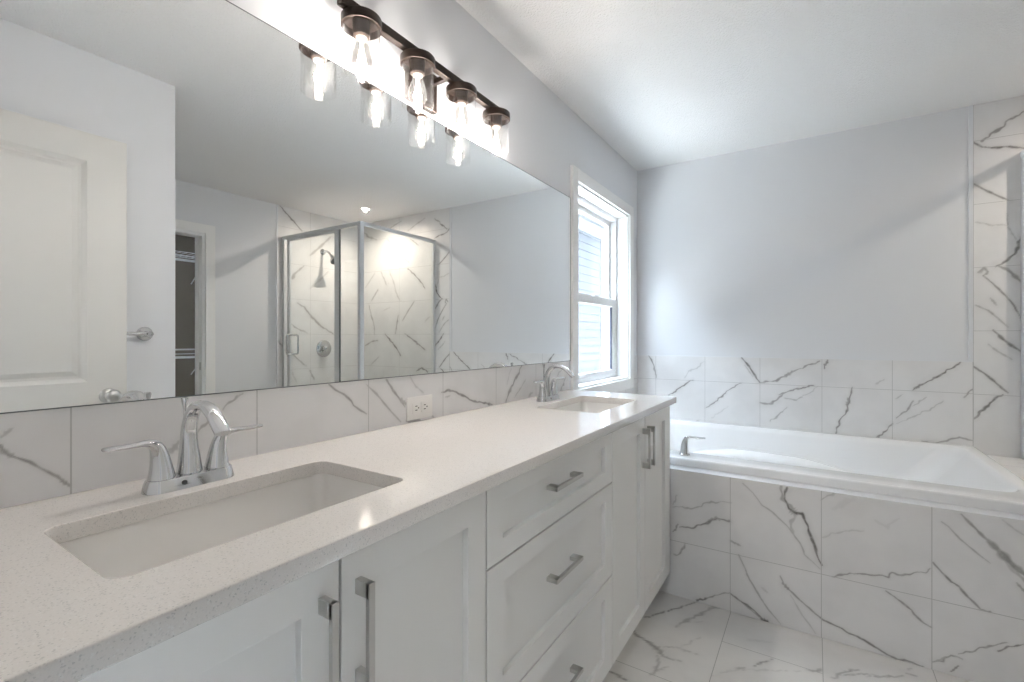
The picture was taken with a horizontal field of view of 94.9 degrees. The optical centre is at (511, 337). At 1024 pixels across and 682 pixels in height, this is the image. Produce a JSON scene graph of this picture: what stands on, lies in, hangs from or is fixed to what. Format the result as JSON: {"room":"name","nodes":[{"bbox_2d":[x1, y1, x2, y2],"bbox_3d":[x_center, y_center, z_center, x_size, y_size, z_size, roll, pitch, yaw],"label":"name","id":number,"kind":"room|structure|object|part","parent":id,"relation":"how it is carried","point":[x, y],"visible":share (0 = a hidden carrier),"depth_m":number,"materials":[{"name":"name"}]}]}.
{"room":"bathroom","nodes":[
{"label":"bathroom","id":0,"kind":"room"},
{"bbox_2d":[227,0,636,389],"bbox_3d":[-0.070,-0.016,2.053,0.160,2.404,3.616,0,0,33],"label":"wall","id":1,"kind":"structure","parent":0,"point":[542,137],"depth_m":1.80,"materials":[{"name":"white paint"}]},
{"bbox_2d":[0,361,568,508],"bbox_3d":[-0.307,0.196,1.532,0.006,0.150,2.233,0,0,33],"label":"backsplash","id":2,"kind":"structure","parent":1,"relation":"attached to","point":[45,454],"depth_m":1.03,"materials":[{"name":"tile"}]},
{"bbox_2d":[406,394,431,420],"bbox_3d":[-0.299,0.226,1.530,0.009,0.073,0.116,0,0,33],"label":"outlet","id":3,"kind":"object","parent":2,"relation":"attached to","point":[417,407],"visible":1,"depth_m":1.52,"materials":[{"name":"white plastic"}]},
{"bbox_2d":[412,402,419,413],"bbox_3d":[-0.308,0.226,1.512,0.003,0.033,0.033,0,0,33],"label":"receptacle","id":4,"kind":"object","parent":3,"relation":"attached to","point":[415,405],"depth_m":1.51,"materials":[{"name":"white plastic"}]},
{"bbox_2d":[421,401,427,411],"bbox_3d":[-0.287,0.226,1.545,0.003,0.033,0.033,0,0,33],"label":"receptacle","id":5,"kind":"object","parent":3,"relation":"attached to","point":[424,404],"depth_m":1.54,"materials":[{"name":"white plastic"}]},
{"bbox_2d":[0,0,570,413],"bbox_3d":[-0.298,-0.310,1.545,0.007,0.862,2.234,0,0,33],"label":"mirror","id":6,"kind":"object","parent":1,"relation":"attached to","point":[197,199],"visible":1,"depth_m":1.04,"materials":[{"name":"grey mirror"}]},
{"bbox_2d":[337,0,509,151],"bbox_3d":[-0.244,-0.786,1.497,0.148,0.192,0.748,0,0,33],"label":"vanity light","id":7,"kind":"object","parent":1,"relation":"attached to","point":[361,23],"visible":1,"depth_m":1.44,"materials":[{"name":"brown metal"}]},
{"bbox_3d":[-0.392,-0.758,1.226,0.095,0.136,0.095,0,0,33],"label":"lamp shade","id":8,"kind":"part","parent":7,"relation":"part of","materials":[{"name":"clear glass"}]},
{"bbox_2d":[353,16,369,41],"bbox_3d":[-0.392,-0.804,1.226,0.043,0.045,0.043,0,0,33],"label":"socket","id":9,"kind":"object","parent":7,"relation":"attached to","point":[361,25],"depth_m":1.21,"materials":[{"name":"brown metal"}]},
{"bbox_2d":[410,57,424,77],"bbox_3d":[-0.281,-0.804,1.399,0.043,0.045,0.043,0,0,33],"label":"socket","id":10,"kind":"object","parent":7,"relation":"attached to","point":[417,64],"depth_m":1.38,"materials":[{"name":"brown metal"}]},
{"bbox_3d":[-0.296,-0.818,1.534,0.022,0.128,0.134,0,0,33],"label":"plate","id":11,"kind":"part","parent":7,"relation":"part of","materials":[{"name":"clear glass"}]},
{"bbox_3d":[-0.238,-0.848,1.548,0.064,0.016,0.016,0,0,33],"label":"bar arm","id":12,"kind":"part","parent":7,"relation":"part of","materials":[{"name":"brown metal"}]},
{"bbox_2d":[455,89,467,104],"bbox_3d":[-0.169,-0.804,1.572,0.043,0.045,0.043,0,0,33],"label":"socket","id":13,"kind":"object","parent":7,"relation":"attached to","point":[461,95],"depth_m":1.56,"materials":[{"name":"brown metal"}]},
{"bbox_3d":[-0.169,-0.758,1.572,0.095,0.136,0.095,0,0,33],"label":"lamp shade","id":14,"kind":"part","parent":7,"relation":"part of","materials":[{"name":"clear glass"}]},
{"bbox_3d":[-0.059,-0.758,1.744,0.095,0.136,0.095,0,0,33],"label":"lamp shade","id":15,"kind":"part","parent":7,"relation":"part of","materials":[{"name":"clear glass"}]},
{"bbox_2d":[490,114,501,127],"bbox_3d":[-0.059,-0.804,1.744,0.043,0.045,0.043,0,0,33],"label":"socket","id":16,"kind":"object","parent":7,"relation":"attached to","point":[495,119],"depth_m":1.73,"materials":[{"name":"brown metal"}]},
{"bbox_2d":[570,165,633,392],"bbox_3d":[0.518,-0.284,2.944,0.173,1.266,0.986,0,0,33],"label":"window","id":17,"kind":"structure","parent":1,"relation":"in","point":[589,198],"depth_m":3.21,"materials":[{"name":"white paint"}]},
{"bbox_3d":[0.466,-0.520,2.977,0.030,0.583,0.776,0,0,33],"label":"sash","id":18,"kind":"part","parent":17,"relation":"part of","materials":[{"name":"white plastic"}]},
{"bbox_3d":[0.495,-0.006,2.959,0.032,0.525,0.776,0,0,33],"label":"sash","id":19,"kind":"part","parent":17,"relation":"part of","materials":[{"name":"white plastic"}]},
{"bbox_3d":[0.478,-0.284,2.969,0.080,1.128,0.848,0,0,33],"label":"frame","id":20,"kind":"part","parent":17,"relation":"part of","materials":[{"name":"white plastic"}]},
{"bbox_2d":[615,388,631,393],"bbox_3d":[0.575,0.487,2.900,0.006,0.274,0.998,0,0,33],"label":"sill","id":21,"kind":"structure","parent":1,"relation":"attached to","point":[629,391],"depth_m":3.24,"materials":[{"name":"stone"}]},
{"bbox_2d":[632,355,637,393],"bbox_3d":[0.878,0.375,3.371,0.006,0.498,0.121,0,0,33],"label":"tiled wall","id":22,"kind":"structure","parent":1,"relation":"attached to","point":[635,388],"depth_m":3.38,"materials":[{"name":"tile"}]},
{"bbox_2d":[455,0,1023,170],"bbox_3d":[1.262,-1.268,1.195,3.330,0.100,3.616,0,0,33],"label":"ceiling","id":23,"kind":"structure","parent":0,"point":[661,82],"depth_m":2.06,"materials":[{"name":"white paint"}]},
{"bbox_2d":[603,591,972,681],"bbox_3d":[1.293,1.226,1.205,3.250,0.080,3.526,0,0,33],"label":"floor","id":24,"kind":"structure","parent":0,"point":[676,639],"depth_m":1.76,"materials":[{"name":"tile"}]},
{"bbox_2d":[78,491,485,681],"bbox_3d":[-0.449,0.743,0.790,0.562,0.886,0.693,0,0,33],"label":"base cabinet","id":25,"kind":"object","parent":24,"relation":"on","point":[409,605],"visible":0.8,"depth_m":0.68,"materials":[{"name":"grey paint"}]},
{"bbox_3d":[-0.342,0.689,0.515,0.020,0.764,0.343,0,0,33],"label":"cabinet door","id":26,"kind":"part","parent":25,"relation":"part of","materials":[{"name":"grey paint"}]},
{"bbox_3d":[-0.242,0.422,0.621,0.031,0.152,0.011,0,0,33],"label":"bar pull","id":27,"kind":"part","parent":25,"relation":"part of","materials":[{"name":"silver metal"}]},
{"bbox_2d":[0,390,675,681],"bbox_3d":[-0.070,0.285,1.394,0.552,0.028,2.208,0,0,33],"label":"countertop","id":28,"kind":"structure","parent":25,"relation":"on","point":[61,620],"depth_m":0.70,"materials":[{"name":"stone"}]},
{"bbox_2d":[101,397,262,494],"bbox_3d":[-0.559,0.191,0.851,0.153,0.159,0.262,0,0,33],"label":"faucet","id":29,"kind":"object","parent":28,"relation":"on","point":[162,478],"visible":1,"depth_m":0.86,"materials":[{"name":"silver metal"}]},
{"bbox_3d":[-0.642,0.214,0.811,0.043,0.072,0.106,0,0,33],"label":"handle","id":30,"kind":"part","parent":29,"relation":"part of","materials":[{"name":"silver metal"}]},
{"bbox_3d":[-0.618,0.181,0.889,0.013,0.139,0.013,0,0,33],"label":"lift rod","id":31,"kind":"part","parent":29,"relation":"part of","materials":[{"name":"silver metal"}]},
{"bbox_3d":[-0.600,0.260,0.877,0.055,0.022,0.151,0,0,33],"label":"plate","id":32,"kind":"part","parent":29,"relation":"part of","materials":[{"name":"silver metal"}]},
{"bbox_3d":[-0.557,0.182,0.850,0.149,0.138,0.043,0,0,33],"label":"spout","id":33,"kind":"part","parent":29,"relation":"part of","materials":[{"name":"silver metal"}]},
{"bbox_3d":[-0.558,0.214,0.942,0.043,0.072,0.106,0,0,33],"label":"handle","id":34,"kind":"part","parent":29,"relation":"part of","materials":[{"name":"silver metal"}]},
{"bbox_2d":[60,473,382,578],"bbox_3d":[-0.434,0.366,0.783,0.320,0.133,0.507,0,0,33],"label":"sink","id":35,"kind":"object","parent":28,"relation":"in","point":[128,550],"visible":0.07,"depth_m":0.84,"materials":[{"name":"white ceramic"}]},
{"bbox_2d":[533,364,574,401],"bbox_3d":[0.199,0.191,2.026,0.153,0.159,0.262,0,0,33],"label":"faucet","id":36,"kind":"object","parent":28,"relation":"on","point":[548,392],"visible":1,"depth_m":2.03,"materials":[{"name":"silver metal"}]},
{"bbox_3d":[0.116,0.214,1.987,0.043,0.072,0.106,0,0,33],"label":"handle","id":37,"kind":"part","parent":36,"relation":"part of","materials":[{"name":"silver metal"}]},
{"bbox_3d":[0.158,0.260,2.053,0.055,0.022,0.151,0,0,33],"label":"plate","id":38,"kind":"part","parent":36,"relation":"part of","materials":[{"name":"silver metal"}]},
{"bbox_3d":[0.200,0.214,2.118,0.043,0.072,0.106,0,0,33],"label":"handle","id":39,"kind":"part","parent":36,"relation":"part of","materials":[{"name":"silver metal"}]},
{"bbox_3d":[0.200,0.182,2.025,0.149,0.138,0.043,0,0,33],"label":"spout","id":40,"kind":"part","parent":36,"relation":"part of","materials":[{"name":"silver metal"}]},
{"bbox_2d":[556,402,621,412],"bbox_3d":[0.321,0.366,1.954,0.320,0.133,0.507,0,0,33],"label":"sink","id":41,"kind":"object","parent":28,"relation":"in","point":[591,407],"visible":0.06,"depth_m":2.17,"materials":[{"name":"white ceramic"}]},
{"bbox_3d":[-0.210,0.422,0.672,0.031,0.152,0.011,0,0,33],"label":"bar pull","id":42,"kind":"part","parent":25,"relation":"part of","materials":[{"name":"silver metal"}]},
{"bbox_3d":[-0.154,0.689,0.806,0.020,0.764,0.343,0,0,33],"label":"cabinet door","id":43,"kind":"part","parent":25,"relation":"part of","materials":[{"name":"grey paint"}]},
{"bbox_2d":[486,433,611,681],"bbox_3d":[-0.072,0.743,1.376,0.562,0.886,0.698,0,0,33],"label":"drawers","id":44,"kind":"object","parent":24,"relation":"on","point":[549,526],"visible":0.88,"depth_m":1.19,"materials":[{"name":"grey paint"}]},
{"bbox_3d":[0.130,0.388,1.246,0.020,0.162,0.695,0,0,33],"label":"drawer","id":45,"kind":"part","parent":44,"relation":"part of","materials":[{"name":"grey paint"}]},
{"bbox_3d":[0.139,0.594,1.213,0.031,0.011,0.153,0,0,33],"label":"bar pull","id":46,"kind":"part","parent":44,"relation":"part of","materials":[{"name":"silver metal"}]},
{"bbox_3d":[0.139,0.369,1.213,0.031,0.011,0.153,0,0,33],"label":"bar pull","id":47,"kind":"part","parent":44,"relation":"part of","materials":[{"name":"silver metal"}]},
{"bbox_3d":[0.130,0.922,1.246,0.020,0.298,0.695,0,0,33],"label":"drawer","id":48,"kind":"part","parent":44,"relation":"part of","materials":[{"name":"grey paint"}]},
{"bbox_3d":[0.139,0.895,1.213,0.031,0.011,0.153,0,0,33],"label":"bar pull","id":49,"kind":"part","parent":44,"relation":"part of","materials":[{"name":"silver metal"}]},
{"bbox_2d":[611,407,667,664],"bbox_3d":[0.308,0.743,1.966,0.562,0.886,0.703,0,0,33],"label":"base cabinet","id":50,"kind":"object","parent":24,"relation":"on","point":[639,482],"visible":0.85,"depth_m":1.78,"materials":[{"name":"grey paint"}]},
{"bbox_3d":[0.414,0.689,1.688,0.020,0.764,0.348,0,0,33],"label":"cabinet door","id":51,"kind":"part","parent":50,"relation":"part of","materials":[{"name":"grey paint"}]},
{"bbox_3d":[0.515,0.422,1.796,0.031,0.152,0.011,0,0,33],"label":"bar pull","id":52,"kind":"part","parent":50,"relation":"part of","materials":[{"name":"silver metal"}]},
{"bbox_3d":[0.547,0.422,1.847,0.031,0.152,0.011,0,0,33],"label":"bar pull","id":53,"kind":"part","parent":50,"relation":"part of","materials":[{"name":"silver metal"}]},
{"bbox_3d":[0.605,0.689,1.984,0.020,0.764,0.348,0,0,33],"label":"cabinet door","id":54,"kind":"part","parent":50,"relation":"part of","materials":[{"name":"grey paint"}]},
{"bbox_2d":[668,406,669,574],"bbox_3d":[0.493,0.743,2.283,0.529,0.886,0.028,0,0,33],"label":"filler panel","id":55,"kind":"object","parent":24,"relation":"on","point":[668,406],"visible":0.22,"depth_m":2.13,"materials":[{"name":"grey paint"}]},
{"bbox_2d":[659,455,1023,681],"bbox_3d":[1.443,0.894,2.396,1.988,0.582,1.140,0,0,33],"label":"tub surround","id":56,"kind":"object","parent":24,"relation":"on","point":[935,586],"visible":0.7,"depth_m":1.79,"materials":[{"name":"tile"}]},
{"bbox_2d":[670,419,1023,514],"bbox_3d":[1.373,0.730,2.480,1.780,0.517,1.072,0,0,33],"label":"bathtub","id":57,"kind":"object","parent":56,"relation":"on","point":[960,475],"depth_m":2.47,"materials":[{"name":"white ceramic"}]},
{"bbox_3d":[0.864,0.518,2.257,0.121,0.092,0.052,0,0,33],"label":"tub faucet handle","id":58,"kind":"part","parent":57,"relation":"part of","materials":[{"name":"silver metal"}]},
{"bbox_3d":[2.779,1.126,1.674,1.038,0.118,0.906,0,0,33],"label":"shower tray","id":59,"kind":"object","parent":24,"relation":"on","visible":0},
{"bbox_2d":[1020,149,1023,459],"bbox_3d":[2.753,0.067,1.678,1.086,1.998,0.928,0,0,33],"label":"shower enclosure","id":60,"kind":"object","parent":59,"relation":"on","point":[1022,151],"visible":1,"depth_m":2.34,"materials":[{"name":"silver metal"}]},
{"bbox_2d":[637,106,967,361],"bbox_3d":[2.276,-0.016,2.621,3.170,2.404,0.120,0,0,33],"label":"wall","id":61,"kind":"structure","parent":0,"point":[852,243],"depth_m":2.83,"materials":[{"name":"white paint"}]},
{"bbox_2d":[650,355,967,361],"bbox_3d":[1.653,0.124,2.947,1.768,0.004,0.006,0,0,33],"label":"trim","id":62,"kind":"structure","parent":61,"relation":"attached to","point":[650,355],"depth_m":2.83,"materials":[{"name":"white tile"}]},
{"bbox_2d":[968,105,972,361],"bbox_3d":[2.404,-0.546,2.463,0.018,1.342,0.006,0,0,33],"label":"trim","id":63,"kind":"structure","parent":61,"relation":"attached to","point":[970,108],"depth_m":2.46,"materials":[{"name":"white tile"}]},
{"bbox_2d":[638,95,1023,457],"bbox_3d":[2.189,-0.015,2.602,3.044,2.403,0.006,0,0,33],"label":"tiled wall","id":64,"kind":"structure","parent":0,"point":[921,401],"depth_m":2.54,"materials":[{"name":"tile"}]},
{"label":"outside","id":65,"kind":"structure","parent":0,"visible":0},
{"bbox_3d":[-10.888,1.836,12.966,29.830,0.100,50.000,0,0,33],"label":"ground","id":66,"kind":"structure","parent":65,"visible":0},
{"bbox_2d":[579,213,604,373],"bbox_3d":[-3.396,-0.764,2.486,2.180,5.100,18.800,0,0,33],"label":"house","id":67,"kind":"structure","parent":66,"relation":"on","point":[591,233],"depth_m":9.21,"materials":[{"name":"grey"}]}
]}

